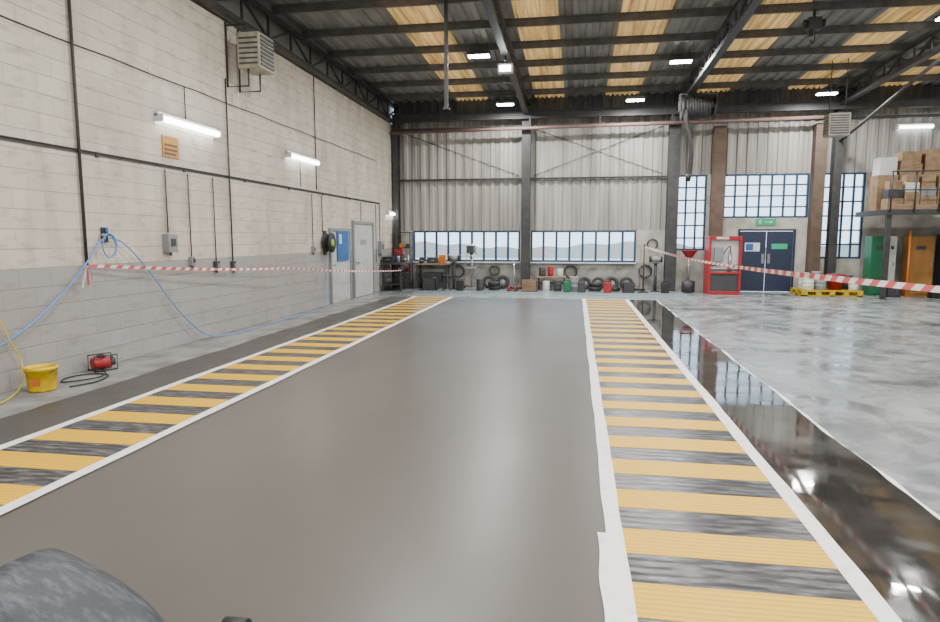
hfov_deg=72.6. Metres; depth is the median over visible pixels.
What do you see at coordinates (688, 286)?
oil drainer
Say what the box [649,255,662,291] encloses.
grinder
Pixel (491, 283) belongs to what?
tyre
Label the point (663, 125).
rod
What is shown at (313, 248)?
switch box
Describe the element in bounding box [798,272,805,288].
plastic tub
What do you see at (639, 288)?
brush
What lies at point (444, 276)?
stool
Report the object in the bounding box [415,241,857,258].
hills
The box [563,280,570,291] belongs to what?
jerry can
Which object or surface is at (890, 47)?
roof purlin
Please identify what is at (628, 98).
light
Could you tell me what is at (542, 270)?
plastic tub
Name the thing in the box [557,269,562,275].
plastic tub
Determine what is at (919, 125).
fluorescent light
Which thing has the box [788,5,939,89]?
window
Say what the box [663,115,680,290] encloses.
steel column
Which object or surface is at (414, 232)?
window
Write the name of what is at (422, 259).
bench vise
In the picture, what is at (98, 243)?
air hose
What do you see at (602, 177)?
steel beam
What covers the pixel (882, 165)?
cardboard box
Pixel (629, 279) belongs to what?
tyre
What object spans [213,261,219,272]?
switch box
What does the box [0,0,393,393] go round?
wall
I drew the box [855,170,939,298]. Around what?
platform
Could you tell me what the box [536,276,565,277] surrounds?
countertop
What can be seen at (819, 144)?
pier
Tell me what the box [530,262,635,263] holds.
trim
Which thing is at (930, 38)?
roof truss
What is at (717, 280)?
tall cabinet
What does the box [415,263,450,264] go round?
countertop
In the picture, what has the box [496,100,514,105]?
light
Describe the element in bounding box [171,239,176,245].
switch plate
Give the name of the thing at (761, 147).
wall
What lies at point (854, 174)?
window
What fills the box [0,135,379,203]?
cable tray
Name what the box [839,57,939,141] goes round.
brace
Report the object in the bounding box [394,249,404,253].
tool case
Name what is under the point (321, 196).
conduit pipe
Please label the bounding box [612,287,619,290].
tyre
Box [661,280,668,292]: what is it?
jerry can
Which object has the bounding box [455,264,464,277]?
coil
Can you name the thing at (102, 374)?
power cable
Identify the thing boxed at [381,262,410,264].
countertop
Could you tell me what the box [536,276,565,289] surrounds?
workbench
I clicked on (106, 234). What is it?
air hose
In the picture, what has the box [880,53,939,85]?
skylight
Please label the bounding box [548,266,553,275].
plastic tub
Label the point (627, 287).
crate
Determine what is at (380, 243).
switch box
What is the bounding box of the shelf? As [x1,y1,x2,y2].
[384,282,409,284]
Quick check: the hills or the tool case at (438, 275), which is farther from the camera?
the hills
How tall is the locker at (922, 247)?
1.750 m
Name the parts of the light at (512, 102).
led panel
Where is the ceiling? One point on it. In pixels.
(465, 11)
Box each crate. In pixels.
[422,278,437,289]
[521,279,537,291]
[622,282,634,292]
[886,288,900,296]
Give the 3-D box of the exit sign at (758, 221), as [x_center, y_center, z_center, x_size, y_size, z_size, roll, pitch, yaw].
[9.316,-2.802,20.151,0.580,0.200,0.034,1,7,9]
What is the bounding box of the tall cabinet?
[703,236,742,294]
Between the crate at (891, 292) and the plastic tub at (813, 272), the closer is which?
the crate at (891, 292)
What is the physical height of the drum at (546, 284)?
0.320 m
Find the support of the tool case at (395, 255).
on the workbench at (392, 283)
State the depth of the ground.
53.93 m
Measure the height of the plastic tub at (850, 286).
0.320 m
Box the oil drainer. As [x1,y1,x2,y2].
[681,250,697,292]
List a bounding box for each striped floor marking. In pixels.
[0,296,451,514]
[582,299,901,621]
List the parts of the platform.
support post, handrail post, handrail post, handrail, handrail, handrail post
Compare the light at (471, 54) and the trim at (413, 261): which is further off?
the trim at (413, 261)
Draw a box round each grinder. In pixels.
[447,254,459,289]
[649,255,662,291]
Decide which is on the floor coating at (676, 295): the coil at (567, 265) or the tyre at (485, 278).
the tyre at (485, 278)
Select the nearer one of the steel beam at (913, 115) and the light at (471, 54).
the light at (471, 54)
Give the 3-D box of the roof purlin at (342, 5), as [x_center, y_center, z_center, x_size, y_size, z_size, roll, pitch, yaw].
[5.912,-6.013,11.544,20.240,0.160,0.110,1,7,9]
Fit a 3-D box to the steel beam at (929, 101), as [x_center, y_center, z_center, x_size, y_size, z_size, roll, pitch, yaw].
[7.330,-6.191,19.643,20.100,0.250,0.180,1,7,9]
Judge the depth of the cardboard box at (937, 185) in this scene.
17.50 m
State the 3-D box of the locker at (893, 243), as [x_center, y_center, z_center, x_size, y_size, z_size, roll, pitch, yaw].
[12.490,-1.347,19.086,0.200,1.750,0.420,1,7,9]
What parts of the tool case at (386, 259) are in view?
lid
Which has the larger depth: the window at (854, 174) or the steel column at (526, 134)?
the steel column at (526, 134)
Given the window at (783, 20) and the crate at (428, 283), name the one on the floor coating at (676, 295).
the crate at (428, 283)
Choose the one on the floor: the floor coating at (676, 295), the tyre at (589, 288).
the floor coating at (676, 295)
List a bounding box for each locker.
[861,236,890,295]
[888,236,896,281]
[900,236,935,296]
[933,235,939,284]
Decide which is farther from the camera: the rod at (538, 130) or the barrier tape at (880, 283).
the rod at (538, 130)
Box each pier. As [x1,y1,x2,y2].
[708,126,726,235]
[805,123,827,272]
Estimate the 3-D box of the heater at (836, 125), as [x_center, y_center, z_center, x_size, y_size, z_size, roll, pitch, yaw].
[9.333,-5.392,16.213,0.526,1.901,0.406,1,7,9]
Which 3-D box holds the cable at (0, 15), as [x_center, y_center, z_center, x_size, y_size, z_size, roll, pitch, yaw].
[-4.846,-3.357,8.325,0.013,0.028,23.500,1,7,9]
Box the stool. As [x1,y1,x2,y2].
[442,275,451,290]
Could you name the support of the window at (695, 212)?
in the wall at (761, 147)
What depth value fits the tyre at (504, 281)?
21.33 m
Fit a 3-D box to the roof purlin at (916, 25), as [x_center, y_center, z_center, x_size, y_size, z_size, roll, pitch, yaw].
[6.399,-6.274,14.494,20.240,0.160,0.110,1,7,9]
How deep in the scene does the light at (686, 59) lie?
15.87 m
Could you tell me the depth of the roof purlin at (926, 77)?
19.20 m
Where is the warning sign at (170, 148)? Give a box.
[161,135,178,158]
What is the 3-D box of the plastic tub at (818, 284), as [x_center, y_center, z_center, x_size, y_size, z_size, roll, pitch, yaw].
[10.382,-0.811,18.966,0.330,0.360,0.326,1,7,9]
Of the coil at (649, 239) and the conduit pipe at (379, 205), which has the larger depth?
the coil at (649, 239)
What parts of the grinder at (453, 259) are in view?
motor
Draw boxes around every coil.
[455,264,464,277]
[489,265,499,274]
[564,265,576,276]
[638,265,651,277]
[647,239,657,248]
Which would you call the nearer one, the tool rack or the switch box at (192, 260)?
the switch box at (192, 260)
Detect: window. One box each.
[387,5,487,100]
[413,230,519,261]
[511,0,564,97]
[530,230,635,261]
[606,0,675,95]
[677,175,706,250]
[697,0,812,92]
[723,173,809,217]
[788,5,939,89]
[820,172,865,258]
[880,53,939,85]
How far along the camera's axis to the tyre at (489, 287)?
20.77 m
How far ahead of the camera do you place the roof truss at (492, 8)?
14.14 m
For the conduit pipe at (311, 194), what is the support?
attached to the wall at (126, 313)
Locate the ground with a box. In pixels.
[416,258,764,290]
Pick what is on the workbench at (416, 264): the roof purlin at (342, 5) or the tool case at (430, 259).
the tool case at (430, 259)
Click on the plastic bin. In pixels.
(831, 285)
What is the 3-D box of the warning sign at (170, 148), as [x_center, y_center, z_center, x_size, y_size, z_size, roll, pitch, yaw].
[-4.615,-2.524,9.861,0.014,0.320,0.400,1,7,9]
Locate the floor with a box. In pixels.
[47,287,939,517]
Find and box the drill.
[464,244,477,289]
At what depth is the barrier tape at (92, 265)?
10.75 m
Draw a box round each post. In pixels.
[443,0,449,109]
[638,244,647,292]
[902,231,911,297]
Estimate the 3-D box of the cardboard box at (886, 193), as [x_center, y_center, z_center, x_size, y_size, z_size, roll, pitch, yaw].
[11.773,-3.255,17.834,0.360,0.253,0.360,1,7,9]
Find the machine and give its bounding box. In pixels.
[0,548,251,621]
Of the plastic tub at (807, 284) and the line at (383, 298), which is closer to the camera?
the line at (383, 298)
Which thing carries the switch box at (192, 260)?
attached to the wall at (126, 313)
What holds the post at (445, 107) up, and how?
hanging from the roof purlin at (342, 5)
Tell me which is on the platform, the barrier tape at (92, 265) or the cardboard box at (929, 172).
the cardboard box at (929, 172)
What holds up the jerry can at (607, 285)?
on the floor coating at (676, 295)
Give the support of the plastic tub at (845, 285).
on the pallet
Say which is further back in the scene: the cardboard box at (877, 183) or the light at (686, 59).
the cardboard box at (877, 183)
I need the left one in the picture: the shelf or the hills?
the shelf
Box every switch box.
[162,234,177,255]
[189,256,195,267]
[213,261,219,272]
[230,261,236,272]
[311,246,315,254]
[378,241,383,254]
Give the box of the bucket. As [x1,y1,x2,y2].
[23,363,58,392]
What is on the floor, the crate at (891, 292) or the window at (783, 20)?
the crate at (891, 292)
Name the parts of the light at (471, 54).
led panel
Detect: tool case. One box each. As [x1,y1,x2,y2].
[382,256,394,262]
[393,254,405,261]
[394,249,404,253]
[394,272,409,282]
[423,272,442,281]
[428,257,437,262]
[439,255,445,262]
[927,285,939,297]
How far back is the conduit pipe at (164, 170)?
9.75 m
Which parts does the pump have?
motor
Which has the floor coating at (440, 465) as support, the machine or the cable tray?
the machine
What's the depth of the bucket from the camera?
7.06 m
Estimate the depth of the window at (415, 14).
15.34 m
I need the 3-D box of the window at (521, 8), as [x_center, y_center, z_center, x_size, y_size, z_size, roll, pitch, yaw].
[0.540,-5.860,8.371,0.950,0.692,25.900,1,7,9]
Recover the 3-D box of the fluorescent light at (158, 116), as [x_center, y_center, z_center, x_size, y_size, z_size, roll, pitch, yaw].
[-4.482,-2.975,10.246,0.140,0.150,1.600,1,7,9]
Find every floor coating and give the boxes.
[0,297,605,621]
[0,298,380,416]
[405,287,697,300]
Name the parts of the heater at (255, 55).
casing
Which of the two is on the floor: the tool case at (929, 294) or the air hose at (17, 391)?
the tool case at (929, 294)
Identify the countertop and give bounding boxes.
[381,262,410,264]
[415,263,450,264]
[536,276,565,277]
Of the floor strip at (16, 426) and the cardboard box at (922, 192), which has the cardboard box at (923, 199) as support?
the cardboard box at (922, 192)
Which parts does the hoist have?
motor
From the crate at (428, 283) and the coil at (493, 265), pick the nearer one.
the crate at (428, 283)
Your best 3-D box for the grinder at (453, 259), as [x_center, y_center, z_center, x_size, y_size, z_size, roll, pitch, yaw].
[-0.534,-1.302,21.258,0.410,1.160,0.240,1,7,9]
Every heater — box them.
[224,22,273,92]
[823,58,850,137]
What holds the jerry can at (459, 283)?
on the floor coating at (676, 295)
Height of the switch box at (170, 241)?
0.330 m
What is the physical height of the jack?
0.951 m
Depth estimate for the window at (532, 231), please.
21.20 m
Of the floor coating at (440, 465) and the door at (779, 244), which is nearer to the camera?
the floor coating at (440, 465)
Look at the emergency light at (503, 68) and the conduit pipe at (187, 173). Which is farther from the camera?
the emergency light at (503, 68)
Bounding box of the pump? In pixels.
[87,352,117,371]
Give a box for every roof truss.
[199,0,397,123]
[481,0,529,114]
[675,0,762,109]
[835,28,939,104]
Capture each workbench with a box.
[381,262,410,290]
[415,263,450,288]
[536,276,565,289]
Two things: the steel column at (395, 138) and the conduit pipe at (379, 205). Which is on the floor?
the steel column at (395, 138)
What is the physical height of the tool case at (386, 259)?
0.200 m
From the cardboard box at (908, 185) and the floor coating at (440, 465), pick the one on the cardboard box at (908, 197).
the cardboard box at (908, 185)
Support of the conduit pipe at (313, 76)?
attached to the wall at (126, 313)
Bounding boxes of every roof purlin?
[271,0,512,14]
[302,0,939,38]
[327,20,939,57]
[348,41,939,74]
[365,59,939,87]
[383,74,939,99]
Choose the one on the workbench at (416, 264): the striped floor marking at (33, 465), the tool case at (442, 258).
the tool case at (442, 258)
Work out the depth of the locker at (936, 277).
18.82 m
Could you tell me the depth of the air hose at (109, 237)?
10.54 m
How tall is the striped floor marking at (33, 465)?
0.012 m
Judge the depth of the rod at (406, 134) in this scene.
21.47 m
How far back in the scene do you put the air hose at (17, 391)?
7.04 m
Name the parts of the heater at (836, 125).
hanging rod, casing, hanging rod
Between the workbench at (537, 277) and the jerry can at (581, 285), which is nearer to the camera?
the jerry can at (581, 285)
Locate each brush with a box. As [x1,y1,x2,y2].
[464,253,468,287]
[634,254,644,290]
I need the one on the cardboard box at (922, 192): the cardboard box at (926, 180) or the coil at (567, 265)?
the cardboard box at (926, 180)
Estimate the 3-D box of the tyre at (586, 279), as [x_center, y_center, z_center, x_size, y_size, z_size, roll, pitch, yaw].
[3.745,-0.908,20.941,0.426,0.426,0.201,1,7,8]
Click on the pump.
(102, 361)
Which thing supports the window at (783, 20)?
attached to the ceiling
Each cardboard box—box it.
[868,175,898,210]
[872,157,897,175]
[880,198,903,209]
[882,189,902,198]
[885,180,902,189]
[895,151,921,164]
[897,164,922,179]
[902,174,918,182]
[902,182,919,191]
[902,192,919,203]
[919,174,935,187]
[919,188,936,195]
[919,196,936,203]
[921,149,939,169]
[922,171,939,173]
[935,173,939,188]
[936,190,938,203]
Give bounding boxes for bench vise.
[418,257,424,262]
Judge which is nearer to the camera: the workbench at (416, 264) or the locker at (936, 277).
the locker at (936, 277)
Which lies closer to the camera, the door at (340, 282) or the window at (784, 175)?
the door at (340, 282)
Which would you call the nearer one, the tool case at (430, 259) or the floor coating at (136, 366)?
the floor coating at (136, 366)
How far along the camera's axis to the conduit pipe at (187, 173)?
10.34 m
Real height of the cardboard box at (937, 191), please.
0.553 m
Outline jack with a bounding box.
[507,261,518,290]
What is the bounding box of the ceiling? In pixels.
[268,0,939,102]
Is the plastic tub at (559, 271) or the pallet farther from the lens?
the plastic tub at (559, 271)
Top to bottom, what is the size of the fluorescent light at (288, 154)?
0.150 m
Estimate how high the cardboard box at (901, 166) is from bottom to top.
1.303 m
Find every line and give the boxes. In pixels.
[0,298,383,417]
[657,300,939,519]
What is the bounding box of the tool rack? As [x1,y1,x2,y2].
[396,232,412,287]
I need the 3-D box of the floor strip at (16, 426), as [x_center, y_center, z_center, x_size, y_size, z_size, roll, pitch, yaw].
[-3.733,0.780,8.128,0.776,0.001,21.550,1,7,9]
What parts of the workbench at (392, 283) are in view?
leg, leg, leg, leg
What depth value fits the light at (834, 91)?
17.93 m
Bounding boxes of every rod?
[406,134,518,175]
[534,125,663,175]
[538,130,662,173]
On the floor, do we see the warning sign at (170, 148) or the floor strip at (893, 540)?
the floor strip at (893, 540)
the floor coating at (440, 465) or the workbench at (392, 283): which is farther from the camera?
the workbench at (392, 283)
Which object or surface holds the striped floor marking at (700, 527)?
on the floor
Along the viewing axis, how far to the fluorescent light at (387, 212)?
21.16 m
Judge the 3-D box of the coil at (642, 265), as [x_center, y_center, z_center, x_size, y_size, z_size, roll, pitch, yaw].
[5.714,-1.294,20.884,0.442,0.449,0.103,1,7,9]
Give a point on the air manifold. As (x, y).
(103, 230)
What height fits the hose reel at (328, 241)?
0.600 m
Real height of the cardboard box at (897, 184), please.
0.243 m
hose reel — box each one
[322,231,335,254]
[678,93,718,181]
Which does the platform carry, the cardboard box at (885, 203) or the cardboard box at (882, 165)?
the cardboard box at (885, 203)
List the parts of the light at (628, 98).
led panel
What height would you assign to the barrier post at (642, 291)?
1.510 m
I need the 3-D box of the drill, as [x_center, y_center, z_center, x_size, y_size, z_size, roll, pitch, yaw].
[0.063,-1.459,21.142,0.449,1.500,0.500,1,7,9]
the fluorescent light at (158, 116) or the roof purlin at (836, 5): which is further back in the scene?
the roof purlin at (836, 5)
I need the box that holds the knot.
[81,265,91,287]
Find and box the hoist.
[802,9,825,43]
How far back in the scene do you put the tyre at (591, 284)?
20.26 m
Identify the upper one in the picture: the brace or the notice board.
the brace
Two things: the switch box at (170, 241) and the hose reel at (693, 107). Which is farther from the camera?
the hose reel at (693, 107)
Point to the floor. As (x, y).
(865, 369)
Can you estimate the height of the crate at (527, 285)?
0.370 m
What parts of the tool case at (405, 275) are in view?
lid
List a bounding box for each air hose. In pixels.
[0,237,105,346]
[0,320,22,403]
[102,233,117,257]
[109,237,326,335]
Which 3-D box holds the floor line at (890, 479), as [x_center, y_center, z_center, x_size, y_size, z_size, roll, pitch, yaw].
[3.367,0.910,6.967,0.076,0.001,21.550,1,7,9]
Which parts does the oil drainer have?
tank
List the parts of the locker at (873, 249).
door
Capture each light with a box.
[154,111,220,137]
[285,150,319,165]
[385,210,394,215]
[467,44,490,58]
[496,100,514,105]
[498,56,512,73]
[625,90,645,101]
[669,49,693,63]
[815,84,838,95]
[896,123,934,128]
[933,13,939,20]
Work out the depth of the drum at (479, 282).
20.71 m
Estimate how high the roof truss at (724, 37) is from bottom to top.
1.090 m
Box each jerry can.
[456,278,463,290]
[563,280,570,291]
[578,280,585,291]
[603,280,611,292]
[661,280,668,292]
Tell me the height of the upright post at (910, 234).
1.900 m
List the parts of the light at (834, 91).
led panel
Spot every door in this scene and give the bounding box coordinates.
[328,228,351,304]
[351,221,374,297]
[738,229,795,291]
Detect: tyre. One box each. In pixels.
[483,275,494,287]
[488,281,499,285]
[488,286,500,289]
[496,275,509,288]
[578,277,590,289]
[588,287,600,290]
[589,282,601,286]
[592,277,603,288]
[605,277,618,286]
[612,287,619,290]
[620,277,632,287]
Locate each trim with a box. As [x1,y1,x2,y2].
[413,261,519,262]
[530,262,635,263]
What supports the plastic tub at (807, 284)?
on the pallet
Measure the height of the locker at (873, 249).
1.750 m
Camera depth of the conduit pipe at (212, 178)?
11.05 m
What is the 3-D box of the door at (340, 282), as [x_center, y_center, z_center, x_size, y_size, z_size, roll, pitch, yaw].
[-3.422,-1.216,17.054,0.100,1.950,1.500,1,7,9]
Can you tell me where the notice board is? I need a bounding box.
[336,231,348,260]
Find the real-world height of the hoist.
0.662 m
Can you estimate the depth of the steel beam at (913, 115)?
19.73 m
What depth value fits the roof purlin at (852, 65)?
17.78 m
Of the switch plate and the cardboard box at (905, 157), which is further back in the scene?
the cardboard box at (905, 157)
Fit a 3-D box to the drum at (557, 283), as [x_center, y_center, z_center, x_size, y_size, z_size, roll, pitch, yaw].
[2.810,-0.813,20.505,0.247,0.360,0.245,1,7,9]
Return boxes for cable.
[0,15,372,159]
[60,371,108,387]
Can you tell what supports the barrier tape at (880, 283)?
attached to the barrier post at (642, 291)
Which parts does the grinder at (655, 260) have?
motor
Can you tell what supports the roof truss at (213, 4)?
on the steel column at (395, 138)
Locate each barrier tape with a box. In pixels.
[90,264,400,271]
[645,246,939,292]
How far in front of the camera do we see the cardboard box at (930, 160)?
18.04 m
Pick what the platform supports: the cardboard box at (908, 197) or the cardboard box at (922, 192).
the cardboard box at (908, 197)
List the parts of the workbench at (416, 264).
leg, leg, leg, leg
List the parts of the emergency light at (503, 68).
casing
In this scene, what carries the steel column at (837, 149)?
on the floor
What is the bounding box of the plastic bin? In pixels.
[826,273,845,289]
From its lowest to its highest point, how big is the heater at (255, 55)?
1.116 m
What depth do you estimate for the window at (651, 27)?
14.88 m
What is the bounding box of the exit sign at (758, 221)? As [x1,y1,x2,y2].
[756,219,775,224]
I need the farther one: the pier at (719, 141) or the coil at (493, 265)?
the coil at (493, 265)
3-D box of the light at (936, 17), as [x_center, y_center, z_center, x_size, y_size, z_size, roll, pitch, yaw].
[9.721,-6.046,12.899,0.560,0.310,0.260,1,7,9]
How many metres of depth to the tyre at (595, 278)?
20.82 m
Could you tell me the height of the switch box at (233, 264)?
0.210 m
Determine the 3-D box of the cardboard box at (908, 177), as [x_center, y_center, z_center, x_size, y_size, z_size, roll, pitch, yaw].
[12.186,-3.662,17.709,0.300,0.223,0.300,1,7,9]
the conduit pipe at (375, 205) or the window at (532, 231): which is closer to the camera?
the conduit pipe at (375, 205)
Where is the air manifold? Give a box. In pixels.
[100,227,109,242]
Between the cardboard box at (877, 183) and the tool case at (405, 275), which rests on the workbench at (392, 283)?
the tool case at (405, 275)
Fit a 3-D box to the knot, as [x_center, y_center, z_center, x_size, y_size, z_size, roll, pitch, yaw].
[-4.813,-0.441,8.099,0.112,0.280,0.209,0,7,-1]
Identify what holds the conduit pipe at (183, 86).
attached to the wall at (126, 313)
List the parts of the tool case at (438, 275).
lid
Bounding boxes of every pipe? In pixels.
[67,0,88,266]
[164,170,168,232]
[183,86,185,118]
[187,173,191,256]
[212,178,216,260]
[225,78,233,260]
[311,194,313,245]
[313,76,316,189]
[321,196,322,231]
[375,205,376,261]
[379,205,379,236]
[390,112,824,134]
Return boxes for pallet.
[790,287,862,296]
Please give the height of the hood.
0.563 m
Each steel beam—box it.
[391,97,939,122]
[398,114,939,130]
[400,176,666,181]
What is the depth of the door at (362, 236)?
18.79 m
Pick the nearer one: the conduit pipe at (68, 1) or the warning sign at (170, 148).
the conduit pipe at (68, 1)
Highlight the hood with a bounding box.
[0,548,164,621]
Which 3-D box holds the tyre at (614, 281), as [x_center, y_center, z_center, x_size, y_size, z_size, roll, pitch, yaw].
[4.613,-0.899,20.799,0.440,0.440,0.208,1,7,8]
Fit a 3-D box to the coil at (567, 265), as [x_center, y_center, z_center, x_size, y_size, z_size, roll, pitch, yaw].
[3.345,-1.318,21.274,0.442,0.449,0.103,1,7,9]
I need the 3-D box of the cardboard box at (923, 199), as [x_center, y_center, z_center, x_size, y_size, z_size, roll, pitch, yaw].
[12.581,-2.991,17.721,0.400,0.363,0.400,1,7,9]
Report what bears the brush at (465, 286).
on the floor coating at (676, 295)
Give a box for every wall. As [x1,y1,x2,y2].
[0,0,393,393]
[393,83,939,292]
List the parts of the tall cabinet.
panel, cross rail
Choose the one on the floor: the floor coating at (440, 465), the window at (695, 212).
the floor coating at (440, 465)
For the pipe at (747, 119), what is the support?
attached to the steel beam at (929, 101)
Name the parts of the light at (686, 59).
led panel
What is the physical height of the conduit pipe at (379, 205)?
1.130 m
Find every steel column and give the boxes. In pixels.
[392,124,402,287]
[521,119,530,279]
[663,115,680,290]
[824,110,844,287]
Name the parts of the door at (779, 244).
notice plate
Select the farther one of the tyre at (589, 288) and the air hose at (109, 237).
the tyre at (589, 288)
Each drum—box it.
[476,279,483,290]
[543,281,549,290]
[554,280,561,291]
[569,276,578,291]
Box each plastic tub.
[539,267,545,275]
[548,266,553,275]
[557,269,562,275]
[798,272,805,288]
[802,278,813,289]
[811,271,821,273]
[814,279,826,289]
[842,275,853,288]
[848,283,858,290]
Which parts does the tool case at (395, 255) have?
lid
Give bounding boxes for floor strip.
[0,296,410,444]
[629,300,939,621]
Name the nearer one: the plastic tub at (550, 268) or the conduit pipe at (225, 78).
the conduit pipe at (225, 78)

